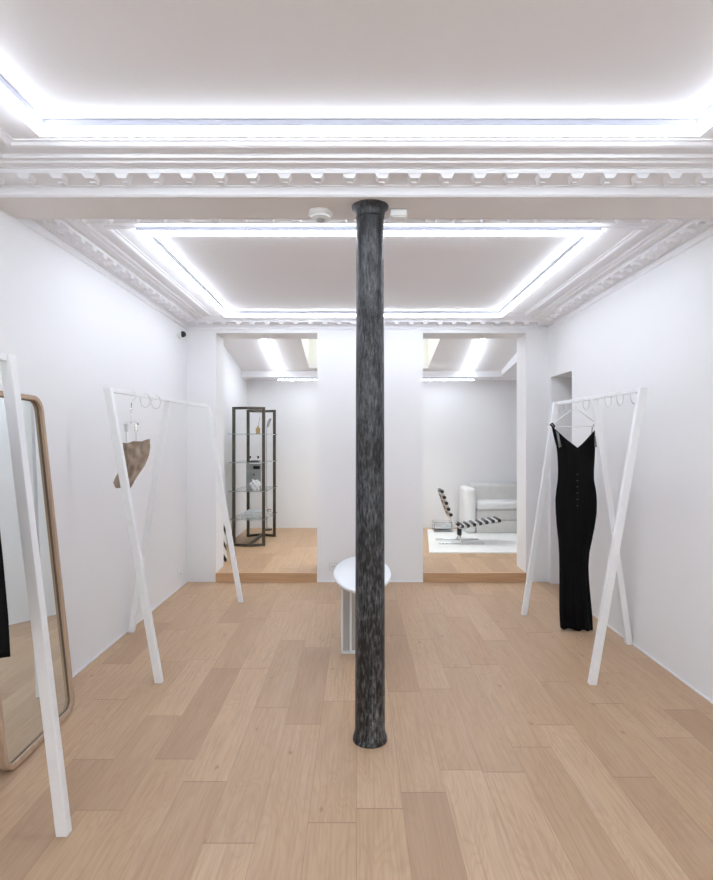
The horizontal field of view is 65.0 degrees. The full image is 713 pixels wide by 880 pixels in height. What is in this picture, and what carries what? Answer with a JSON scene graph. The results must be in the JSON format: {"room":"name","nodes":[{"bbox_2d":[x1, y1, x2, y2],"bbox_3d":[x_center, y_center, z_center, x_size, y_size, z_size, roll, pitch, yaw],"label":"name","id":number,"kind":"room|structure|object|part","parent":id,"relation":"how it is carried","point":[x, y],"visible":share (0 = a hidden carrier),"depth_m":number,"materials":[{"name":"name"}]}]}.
{"room":"clothing store","nodes":[
{"label":"clothing store","id":0,"kind":"room"},
{"bbox_2d":[0,209,186,674],"bbox_3d":[-1.559,0.002,1.585,0.150,2.476,6.970,0,0,0],"label":"wall","id":1,"kind":"structure","parent":0,"point":[72,332],"depth_m":3.15,"materials":[{"name":"white paint"}]},
{"bbox_2d":[72,581,186,676],"bbox_3d":[-1.481,1.235,1.495,0.006,0.010,6.790,0,0,0],"label":"baseboard","id":2,"kind":"structure","parent":1,"relation":"attached to","point":[125,632],"depth_m":3.42,"materials":[{"name":"white paint"}]},
{"bbox_2d":[177,330,185,338],"bbox_3d":[-1.451,-0.880,4.660,0.066,0.072,0.072,0,0,0],"label":"security camera","id":3,"kind":"object","parent":1,"relation":"attached to","point":[180,334],"visible":1,"depth_m":4.64,"materials":[{"name":"white plastic"}]},
{"bbox_2d":[0,127,712,196],"bbox_3d":[0.097,-1.000,0.164,3.161,0.071,4.128,0,0,0],"label":"trim","id":4,"kind":"structure","parent":1,"relation":"attached to","point":[29,167],"depth_m":2.10,"materials":[{"name":"white paint"}]},
{"bbox_2d":[224,346,246,544],"bbox_3d":[-1.490,-0.165,6.280,0.100,2.691,2.220,0,0,0],"label":"wall","id":5,"kind":"structure","parent":0,"point":[235,386],"depth_m":6.72,"materials":[{"name":"white paint"}]},
{"bbox_2d":[0,582,712,879],"bbox_3d":[0.296,1.290,1.445,3.961,0.100,7.090,0,0,0],"label":"floor","id":6,"kind":"structure","parent":0,"point":[500,759],"depth_m":2.19,"materials":[{"name":"brown wood"}]},
{"bbox_2d":[0,352,71,836],"bbox_3d":[-1.115,0.486,1.091,0.426,1.508,1.374,0,0,0],"label":"clothing rack","id":7,"kind":"object","parent":6,"relation":"on","point":[8,362],"visible":1,"depth_m":1.75,"materials":[{"name":"white metal"}]},
{"bbox_3d":[-1.099,-0.257,1.091,0.022,0.022,1.306,0,0,0],"label":"rail","id":8,"kind":"part","parent":7,"relation":"part of","materials":[{"name":"white metal"}]},
{"bbox_3d":[-1.098,-0.202,1.470,0.304,0.140,0.008,0,0,0],"label":"clothes hanger","id":9,"kind":"object","parent":7,"relation":"hanging from","visible":0},
{"bbox_2d":[0,534,10,657],"bbox_3d":[-1.100,0.203,1.469,0.384,0.747,0.073,0,0,0],"label":"dress","id":10,"kind":"object","parent":9,"relation":"hanging from","point":[4,621],"visible":1,"depth_m":1.46,"materials":[{"name":"black fabric"}]},
{"bbox_2d":[0,391,74,770],"bbox_3d":[-1.373,0.519,2.309,0.186,1.436,0.533,0,0,0],"label":"leaning mirror","id":11,"kind":"object","parent":6,"relation":"on","point":[21,726],"visible":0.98,"depth_m":2.30,"materials":[{"name":"brown wood"}]},
{"bbox_2d":[103,387,242,682],"bbox_3d":[-1.169,0.486,3.573,0.603,1.508,1.458,0,0,0],"label":"clothing rack","id":12,"kind":"object","parent":6,"relation":"on","point":[139,554],"visible":1,"depth_m":3.00,"materials":[{"name":"white metal"}]},
{"bbox_2d":[123,391,138,442],"bbox_3d":[-1.252,-0.125,3.110,0.088,0.295,0.014,0,0,0],"label":"hanger","id":13,"kind":"object","parent":12,"relation":"hanging from","point":[124,424],"visible":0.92,"depth_m":3.11,"materials":[{"name":"white plastic"}]},
{"bbox_2d":[113,439,149,488],"bbox_3d":[-1.247,0.137,3.109,0.205,0.287,0.068,0,0,2],"label":"draped top","id":14,"kind":"object","parent":13,"relation":"hanging from","point":[136,453],"visible":0.72,"depth_m":3.10,"materials":[{"name":"beige fabric"}]},
{"bbox_3d":[-1.139,0.486,2.862,0.296,1.508,0.033,0,0,-1],"label":"leg","id":15,"kind":"part","parent":12,"relation":"part of","materials":[{"name":"white metal"}]},
{"bbox_2d":[140,393,150,407],"bbox_3d":[-1.233,-0.231,3.270,0.059,0.085,0.006,0,0,-27],"label":"ring hook","id":16,"kind":"object","parent":12,"relation":"hanging from","point":[144,393],"visible":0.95,"depth_m":3.27,"materials":[{"name":"metal"}]},
{"bbox_3d":[-1.335,0.496,3.617,0.270,1.486,0.032,0,0,0],"label":"leg","id":17,"kind":"part","parent":12,"relation":"part of","materials":[{"name":"white metal"}]},
{"bbox_3d":[-1.206,-0.257,3.573,0.022,0.022,1.395,0,0,5],"label":"rail","id":18,"kind":"part","parent":12,"relation":"part of","materials":[{"name":"white metal"}]},
{"bbox_3d":[-1.014,0.486,4.286,0.295,1.508,0.032,0,0,0],"label":"leg","id":19,"kind":"part","parent":12,"relation":"part of","materials":[{"name":"white metal"}]},
{"bbox_2d":[333,557,390,653],"bbox_3d":[0.034,1.014,3.370,0.344,0.452,0.880,0,0,0],"label":"table","id":20,"kind":"object","parent":6,"relation":"on","point":[344,572],"visible":0.5,"depth_m":3.26,"materials":[{"name":"white paint"}]},
{"bbox_3d":[0.027,1.025,3.267,0.234,0.430,0.050,0,0,0],"label":"leg","id":21,"kind":"part","parent":20,"relation":"part of","materials":[{"name":"white paint"}]},
{"bbox_3d":[0.027,1.019,3.268,0.214,0.418,0.008,0,0,0],"label":"recessed panel","id":22,"kind":"part","parent":20,"relation":"part of","materials":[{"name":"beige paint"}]},
{"bbox_2d":[352,199,388,748],"bbox_3d":[0.056,0.138,2.320,0.154,2.205,0.154,0,0,0],"label":"column","id":23,"kind":"structure","parent":6,"relation":"on","point":[369,733],"depth_m":2.27,"materials":[{"name":"black stone"}]},
{"bbox_2d":[521,387,647,684],"bbox_3d":[1.421,0.486,3.407,0.504,1.508,1.154,0,0,0],"label":"clothing rack","id":24,"kind":"object","parent":6,"relation":"on","point":[616,526],"visible":0.97,"depth_m":3.37,"materials":[{"name":"white metal"}]},
{"bbox_3d":[1.300,0.486,3.968,0.263,1.508,0.032,0,0,0],"label":"leg","id":25,"kind":"part","parent":24,"relation":"part of","materials":[{"name":"white metal"}]},
{"bbox_2d":[547,398,602,427],"bbox_3d":[1.428,-0.176,3.660,0.366,0.192,0.008,0,0,0],"label":"clothes hanger","id":26,"kind":"object","parent":24,"relation":"hanging from","point":[574,398],"visible":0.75,"depth_m":3.66,"materials":[{"name":"white metal"}]},
{"bbox_2d":[550,423,596,630],"bbox_3d":[1.415,0.566,3.657,0.314,1.359,0.083,0,0,0],"label":"dress","id":27,"kind":"object","parent":26,"relation":"hanging from","point":[576,497],"visible":1,"depth_m":3.64,"materials":[{"name":"fabric"}]},
{"bbox_3d":[1.310,-0.005,3.628,0.037,0.108,0.004,0,0,0],"label":"sheer panel","id":28,"kind":"part","parent":27,"relation":"part of","materials":[{"name":"grey fabric"}]},
{"bbox_3d":[1.428,-0.145,3.660,0.366,0.130,0.008,0,0,0],"label":"shoulder arm","id":29,"kind":"part","parent":26,"relation":"part of"},
{"bbox_3d":[1.438,-0.257,3.414,0.022,0.022,1.073,0,0,-3],"label":"rail","id":30,"kind":"part","parent":24,"relation":"part of","materials":[{"name":"white metal"}]},
{"bbox_3d":[1.548,0.496,3.397,0.253,1.486,0.034,0,0,-4],"label":"leg","id":31,"kind":"part","parent":24,"relation":"part of","materials":[{"name":"white metal"}]},
{"bbox_3d":[1.330,0.486,2.853,0.302,1.508,0.046,0,0,0],"label":"leg","id":32,"kind":"part","parent":24,"relation":"part of","materials":[{"name":"white metal"}]},
{"bbox_2d":[616,390,623,405],"bbox_3d":[1.453,-0.231,3.087,0.059,0.085,0.006,0,0,-27],"label":"ring hook","id":33,"kind":"object","parent":24,"relation":"hanging from","point":[619,390],"visible":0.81,"depth_m":3.08,"materials":[{"name":"metal"}]},
{"bbox_2d":[0,0,712,312],"bbox_3d":[0.097,-1.096,1.420,3.461,0.120,6.940,0,0,0],"label":"ceiling","id":34,"kind":"structure","parent":0,"point":[68,59],"depth_m":1.60,"materials":[{"name":"white paint"}]},
{"bbox_2d":[0,75,43,129],"bbox_3d":[-1.025,-1.018,0.252,0.036,0.036,3.103,0,0,0],"label":"recessed light","id":35,"kind":"object","parent":34,"relation":"in","point":[9,95],"visible":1,"depth_m":1.69,"materials":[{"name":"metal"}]},
{"bbox_2d":[139,236,227,315],"bbox_3d":[-1.050,-1.018,3.627,0.036,0.036,1.745,0,0,0],"label":"recessed light","id":36,"kind":"object","parent":34,"relation":"in","point":[151,241],"visible":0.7,"depth_m":3.33,"materials":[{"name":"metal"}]},
{"bbox_2d":[0,197,712,218],"bbox_3d":[0.097,-1.000,2.337,3.161,0.071,0.213,0,0,0],"label":"ceiling beam","id":37,"kind":"structure","parent":34,"relation":"attached to","point":[17,207],"depth_m":2.32,"materials":[{"name":"paint"}]},
{"bbox_2d":[309,207,331,221],"bbox_3d":[-0.152,-0.946,2.370,0.100,0.038,0.100,0,0,0],"label":"smoke detector","id":38,"kind":"object","parent":37,"relation":"attached to","point":[319,214],"visible":1,"depth_m":2.34,"materials":[{"name":"white plastic"}]},
{"bbox_2d":[316,218,324,221],"bbox_3d":[-0.152,-0.929,2.370,0.037,0.005,0.037,0,0,15],"label":"grille","id":39,"kind":"object","parent":38,"relation":"attached to","point":[317,219],"depth_m":2.36,"materials":[{"name":"white plastic"}]},
{"bbox_2d":[389,209,406,220],"bbox_3d":[0.176,-0.947,2.360,0.072,0.036,0.060,0,0,0],"label":"ceiling sensor","id":40,"kind":"object","parent":37,"relation":"attached to","point":[395,214],"visible":1,"depth_m":2.33,"materials":[{"name":"white plastic"}]},
{"bbox_2d":[225,311,502,316],"bbox_3d":[0.058,-1.018,4.520,2.249,0.036,0.036,0,0,0],"label":"recessed light","id":41,"kind":"object","parent":34,"relation":"in","point":[230,313],"visible":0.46,"depth_m":4.50,"materials":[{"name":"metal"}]},
{"bbox_2d":[225,314,502,316],"bbox_3d":[0.058,-1.006,4.520,2.249,0.012,0.036,0,0,0],"label":"diffuser","id":42,"kind":"object","parent":41,"relation":"attached to","point":[229,315],"depth_m":4.50,"materials":[{"name":"white plastic"}]},
{"bbox_2d":[136,227,601,235],"bbox_3d":[0.059,-1.018,2.725,2.252,0.036,0.036,0,0,0],"label":"recessed light","id":43,"kind":"object","parent":34,"relation":"in","point":[140,231],"visible":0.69,"depth_m":2.71,"materials":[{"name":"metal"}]},
{"bbox_2d":[136,231,601,235],"bbox_3d":[0.059,-1.006,2.725,2.252,0.012,0.036,0,0,0],"label":"diffuser","id":44,"kind":"object","parent":43,"relation":"attached to","point":[140,233],"depth_m":2.71,"materials":[{"name":"white plastic"}]},
{"bbox_2d":[34,119,705,135],"bbox_3d":[0.043,-1.018,1.823,2.171,0.036,0.036,0,0,0],"label":"recessed light","id":45,"kind":"object","parent":34,"relation":"in","point":[52,127],"visible":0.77,"depth_m":1.81,"materials":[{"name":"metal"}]},
{"bbox_2d":[34,126,705,135],"bbox_3d":[0.043,-1.006,1.823,2.171,0.012,0.036,0,0,0],"label":"diffuser","id":46,"kind":"object","parent":45,"relation":"attached to","point":[48,130],"depth_m":1.81,"materials":[{"name":"white plastic"}]},
{"bbox_2d":[499,236,593,315],"bbox_3d":[1.165,-1.018,3.643,0.036,0.036,1.715,0,0,0],"label":"recessed light","id":47,"kind":"object","parent":34,"relation":"in","point":[583,241],"visible":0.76,"depth_m":3.34,"materials":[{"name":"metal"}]},
{"bbox_2d":[696,104,712,129],"bbox_3d":[1.112,-1.018,0.252,0.036,0.036,3.103,0,0,0],"label":"recessed light","id":48,"kind":"object","parent":34,"relation":"in","point":[705,120],"visible":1,"depth_m":1.77,"materials":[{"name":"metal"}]},
{"bbox_2d":[187,329,548,581],"bbox_3d":[0.583,-0.135,5.030,4.434,2.750,0.280,0,0,0],"label":"wall","id":49,"kind":"structure","parent":0,"point":[336,348],"depth_m":4.89,"materials":[{"name":"white paint"}]},
{"bbox_2d":[329,561,337,570],"bbox_3d":[-0.200,1.100,4.883,0.080,0.080,0.014,0,0,0],"label":"power outlet","id":50,"kind":"object","parent":49,"relation":"attached to","point":[332,564],"visible":0.88,"depth_m":4.88,"materials":[{"name":"white plastic"}]},
{"bbox_2d":[17,219,712,328],"bbox_3d":[0.097,-1.000,3.667,3.161,0.071,2.445,0,0,0],"label":"trim","id":51,"kind":"structure","parent":49,"relation":"attached to","point":[98,243],"depth_m":3.15,"materials":[{"name":"white paint"}]},
{"bbox_2d":[317,581,422,581],"bbox_3d":[0.118,1.235,4.887,0.926,0.010,0.006,0,0,0],"label":"baseboard","id":52,"kind":"structure","parent":49,"relation":"attached to","point":[317,581],"depth_m":4.88,"materials":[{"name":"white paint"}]},
{"bbox_2d":[501,353,516,375],"bbox_3d":[2.253,-0.997,6.085,0.894,0.394,1.830,0,0,0],"label":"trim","id":53,"kind":"structure","parent":49,"relation":"attached to","point":[510,369],"depth_m":6.70,"materials":[{"name":"white paint"}]},
{"bbox_2d":[224,339,516,370],"bbox_3d":[0.630,-1.060,6.085,4.140,0.389,1.830,0,0,0],"label":"ceiling","id":54,"kind":"structure","parent":0,"point":[248,354],"depth_m":6.35,"materials":[{"name":"white paint"}]},
{"bbox_2d":[263,339,280,372],"bbox_3d":[-0.955,-1.001,6.135,0.036,0.335,1.674,0,0,0],"label":"linear light","id":55,"kind":"object","parent":54,"relation":"attached to","point":[266,342],"visible":0.66,"depth_m":6.31,"materials":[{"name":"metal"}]},
{"bbox_2d":[303,339,437,362],"bbox_3d":[0.147,-1.267,6.125,1.565,0.666,1.650,0,0,0],"label":"window","id":56,"kind":"structure","parent":54,"relation":"attached to","point":[310,345],"depth_m":6.90,"materials":[{"name":"glass"}]},
{"bbox_2d":[467,339,483,372],"bbox_3d":[1.330,-1.001,6.135,0.036,0.335,1.678,0,0,4],"label":"linear light","id":57,"kind":"object","parent":54,"relation":"attached to","point":[480,342],"visible":0.66,"depth_m":6.31,"materials":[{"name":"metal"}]},
{"bbox_2d":[216,528,525,581],"bbox_3d":[0.630,1.250,6.184,4.340,0.180,2.612,0,0,0],"label":"floor","id":58,"kind":"structure","parent":0,"point":[289,556],"depth_m":5.31,"materials":[{"name":"brown wood"}]},
{"bbox_2d":[224,523,226,561],"bbox_3d":[-1.322,0.957,5.360,0.168,0.408,0.168,0,0,0],"label":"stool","id":59,"kind":"object","parent":58,"relation":"on","point":[225,550],"visible":0.09,"depth_m":5.34,"materials":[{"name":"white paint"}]},
{"bbox_2d":[228,407,276,546],"bbox_3d":[-1.174,0.400,6.450,0.410,1.523,0.744,0,0,4],"label":"display shelf","id":60,"kind":"object","parent":58,"relation":"on","point":[262,410],"visible":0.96,"depth_m":6.15,"materials":[{"name":"brown metal"}]},
{"bbox_3d":[-1.345,0.400,6.140,0.034,1.523,0.024,0,0,0],"label":"post","id":61,"kind":"part","parent":60,"relation":"part of","materials":[{"name":"brown metal"}]},
{"bbox_3d":[-1.262,-0.348,6.115,0.174,0.028,0.026,0,0,17],"label":"rail","id":62,"kind":"part","parent":60,"relation":"part of","materials":[{"name":"brown metal"}]},
{"bbox_3d":[-1.262,1.147,6.115,0.174,0.028,0.026,0,0,17],"label":"rail","id":63,"kind":"part","parent":60,"relation":"part of","materials":[{"name":"brown metal"}]},
{"bbox_3d":[-1.300,0.400,6.720,0.034,1.523,0.024,0,0,0],"label":"post","id":64,"kind":"part","parent":60,"relation":"part of","materials":[{"name":"brown metal"}]},
{"bbox_2d":[241,516,261,517],"bbox_3d":[-1.175,0.858,6.400,0.240,0.018,0.300,0,0,-3],"label":"magazine","id":65,"kind":"object","parent":60,"relation":"on","point":[241,516],"visible":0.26,"depth_m":6.25,"materials":[{"name":"paper"}]},
{"bbox_3d":[-1.165,0.842,6.400,0.230,0.014,0.290,0,0,5],"label":"magazine","id":66,"kind":"object","parent":65,"relation":"on","visible":0},
{"bbox_2d":[242,510,261,514],"bbox_3d":[-1.180,0.827,6.400,0.220,0.016,0.280,0,0,-6],"label":"magazine","id":67,"kind":"object","parent":66,"relation":"on","point":[243,513],"visible":0.58,"depth_m":6.26,"materials":[{"name":"paper"}]},
{"bbox_2d":[244,509,261,512],"bbox_3d":[-1.160,0.812,6.400,0.190,0.014,0.250,0,0,2],"label":"magazine","id":68,"kind":"object","parent":67,"relation":"on","point":[249,510],"visible":0.94,"depth_m":6.30,"materials":[{"name":"paper"}]},
{"bbox_3d":[-1.175,0.871,6.431,0.409,0.007,0.699,0,0,4],"label":"glass shelf","id":69,"kind":"part","parent":60,"relation":"part of","materials":[{"name":"white"}]},
{"bbox_3d":[-1.175,0.560,6.431,0.409,0.007,0.699,0,0,4],"label":"glass shelf","id":70,"kind":"part","parent":60,"relation":"part of","materials":[{"name":"white"}]},
{"bbox_2d":[246,463,261,488],"bbox_3d":[-1.167,0.414,6.420,0.170,0.285,0.179,0,0,0],"label":"metal box","id":71,"kind":"object","parent":60,"relation":"on","point":[253,470],"visible":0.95,"depth_m":6.35,"materials":[{"name":"grey metal"}]},
{"bbox_3d":[-1.167,0.392,6.349,0.156,0.080,0.006,0,0,0],"label":"drawer","id":72,"kind":"part","parent":71,"relation":"part of","materials":[{"name":"grey metal"}]},
{"bbox_3d":[-1.175,-0.065,6.431,0.409,0.007,0.699,0,0,4],"label":"glass shelf","id":73,"kind":"part","parent":60,"relation":"part of","materials":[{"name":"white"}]},
{"bbox_2d":[249,479,260,489],"bbox_3d":[-1.135,0.498,6.282,0.137,0.117,0.088,0,0,0],"label":"crumpled cloth","id":74,"kind":"object","parent":60,"relation":"on","point":[255,484],"visible":1,"depth_m":6.26,"materials":[{"name":"white fabric"}]},
{"bbox_3d":[-1.163,1.147,6.450,0.056,0.028,0.721,0,0,0],"label":"rail","id":75,"kind":"part","parent":60,"relation":"part of","materials":[{"name":"brown metal"}]},
{"bbox_3d":[-1.098,-0.348,6.115,0.168,0.028,0.026,0,0,-17],"label":"rail","id":76,"kind":"part","parent":60,"relation":"part of","materials":[{"name":"brown metal"}]},
{"bbox_3d":[-1.098,1.147,6.115,0.168,0.028,0.026,0,0,-17],"label":"rail","id":77,"kind":"part","parent":60,"relation":"part of","materials":[{"name":"brown metal"}]},
{"bbox_3d":[-1.175,0.246,6.431,0.409,0.007,0.699,0,0,4],"label":"glass shelf","id":78,"kind":"part","parent":60,"relation":"part of","materials":[{"name":"white"}]},
{"bbox_2d":[256,418,259,433],"bbox_3d":[-1.107,-0.163,6.300,0.046,0.190,0.044,0,0,0],"label":"reed diffuser","id":79,"kind":"object","parent":60,"relation":"on","point":[257,428],"visible":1,"depth_m":6.28,"materials":[{"name":"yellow glass"}]},
{"bbox_3d":[-1.018,0.400,6.140,0.034,1.523,0.024,0,0,0],"label":"post","id":80,"kind":"part","parent":60,"relation":"part of","materials":[{"name":"brown metal"}]},
{"bbox_3d":[-0.985,0.400,6.720,0.034,1.523,0.024,0,0,0],"label":"post","id":81,"kind":"part","parent":60,"relation":"part of","materials":[{"name":"brown metal"}]},
{"bbox_2d":[265,418,271,530],"bbox_3d":[-1.141,0.440,7.220,0.110,1.443,0.110,0,0,0],"label":"floor lamp","id":82,"kind":"object","parent":58,"relation":"on","point":[269,420],"visible":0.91,"depth_m":7.21,"materials":[{"name":"metal"}]},
{"bbox_2d":[428,529,516,552],"bbox_3d":[1.683,1.155,6.475,1.875,0.012,1.490,0,0,0],"label":"rug","id":83,"kind":"object","parent":58,"relation":"on","point":[493,542],"visible":0.53,"depth_m":6.28,"materials":[{"name":"white fabric"}]},
{"bbox_2d":[432,520,451,531],"bbox_3d":[1.080,1.085,7.080,0.230,0.127,0.220,0,0,0],"label":"table","id":84,"kind":"object","parent":83,"relation":"on","point":[437,525],"visible":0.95,"depth_m":6.98,"materials":[{"name":"white"}]},
{"bbox_2d":[435,523,450,528],"bbox_3d":[1.080,1.084,7.080,0.200,0.040,0.200,0,0,0],"label":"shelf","id":85,"kind":"object","parent":84,"relation":"attached to","point":[437,525],"depth_m":6.98,"materials":[{"name":"glass"}]},
{"bbox_2d":[435,529,450,530],"bbox_3d":[1.080,1.133,7.080,0.200,0.012,0.200,0,0,0],"label":"shelf","id":86,"kind":"object","parent":84,"relation":"attached to","point":[435,529],"depth_m":7.02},
{"bbox_2d":[435,488,500,543],"bbox_3d":[1.246,0.846,6.275,0.692,0.596,0.286,0,0,0],"label":"lounge chair","id":87,"kind":"object","parent":83,"relation":"on","point":[483,521],"visible":1,"depth_m":6.17,"materials":[{"name":"black leather"}]},
{"bbox_3d":[1.248,0.778,6.370,0.655,0.406,0.014,0,0,0],"label":"rail","id":88,"kind":"part","parent":87,"relation":"part of","materials":[{"name":"black fabric"}]},
{"bbox_3d":[1.248,0.778,6.170,0.655,0.406,0.014,0,0,0],"label":"rail","id":89,"kind":"part","parent":87,"relation":"part of","materials":[{"name":"silver metal"}]},
{"bbox_2d":[459,483,516,532],"bbox_3d":[1.988,0.853,7.115,1.305,0.593,0.490,0,0,0],"label":"sofa","id":90,"kind":"object","parent":83,"relation":"on","point":[476,500],"visible":0.46,"depth_m":6.90,"materials":[{"name":"white fabric"}]},
{"bbox_3d":[1.405,0.870,7.100,0.140,0.558,0.460,0,0,0],"label":"arm","id":91,"kind":"part","parent":90,"relation":"part of","materials":[{"name":"white fabric"}]},
{"bbox_3d":[1.990,0.808,7.260,1.060,0.505,0.200,0,0,0],"label":"backrest","id":92,"kind":"part","parent":90,"relation":"part of","materials":[{"name":"grey fabric"}]},
{"bbox_3d":[1.988,1.073,7.050,1.020,0.153,0.300,0,0,0],"label":"seat","id":93,"kind":"part","parent":90,"relation":"part of","materials":[{"name":"grey fabric"}]},
{"bbox_2d":[476,500,516,509],"bbox_3d":[1.988,0.811,7.043,1.020,0.100,0.315,0,0,0],"label":"seat cushion","id":94,"kind":"object","parent":90,"relation":"on","point":[480,504],"depth_m":6.89,"materials":[{"name":"white fabric"}]},
{"bbox_3d":[1.988,0.926,7.050,1.020,0.130,0.300,0,0,0],"label":"seat","id":95,"kind":"part","parent":90,"relation":"part of","materials":[{"name":"grey fabric"}]},
{"bbox_2d":[241,371,516,379],"bbox_3d":[0.630,-1.125,7.195,4.140,0.670,0.390,0,0,0],"label":"ceiling beam","id":96,"kind":"structure","parent":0,"point":[248,375],"depth_m":7.00,"materials":[{"name":"white paint"}]},
{"bbox_2d":[278,377,316,380],"bbox_3d":[-0.742,-0.767,7.060,0.478,0.038,0.036,0,0,0],"label":"linear light","id":97,"kind":"object","parent":96,"relation":"attached to","point":[279,379],"depth_m":7.04,"materials":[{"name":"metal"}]},
{"bbox_2d":[423,377,473,380],"bbox_3d":[1.157,-0.767,7.060,0.629,0.038,0.036,0,0,0],"label":"linear light","id":98,"kind":"object","parent":96,"relation":"attached to","point":[424,379],"depth_m":7.04,"materials":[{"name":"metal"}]},
{"bbox_2d":[278,379,473,380],"bbox_3d":[0.243,-0.757,7.060,2.467,0.012,0.036,0,0,0],"label":"diffuser","id":99,"kind":"object","parent":98,"relation":"attached to","point":[278,379],"depth_m":7.04,"materials":[{"name":"white plastic"}]},
{"bbox_2d":[247,380,516,527],"bbox_3d":[0.630,-0.165,7.440,4.340,2.691,0.100,0,0,0],"label":"wall","id":100,"kind":"structure","parent":0,"point":[470,427],"depth_m":7.39,"materials":[{"name":"white paint"}]},
{"bbox_2d":[549,235,712,700],"bbox_3d":[1.977,0.002,1.495,0.600,2.476,6.790,0,0,0],"label":"wall","id":101,"kind":"structure","parent":0,"point":[654,332],"depth_m":3.16,"materials":[{"name":"white paint"}]},
{"bbox_2d":[592,613,712,703],"bbox_3d":[1.674,1.235,1.230,0.006,0.010,6.260,0,0,0],"label":"baseboard","id":102,"kind":"structure","parent":101,"relation":"attached to","point":[613,629],"depth_m":3.03,"materials":[{"name":"white paint"}]}
]}

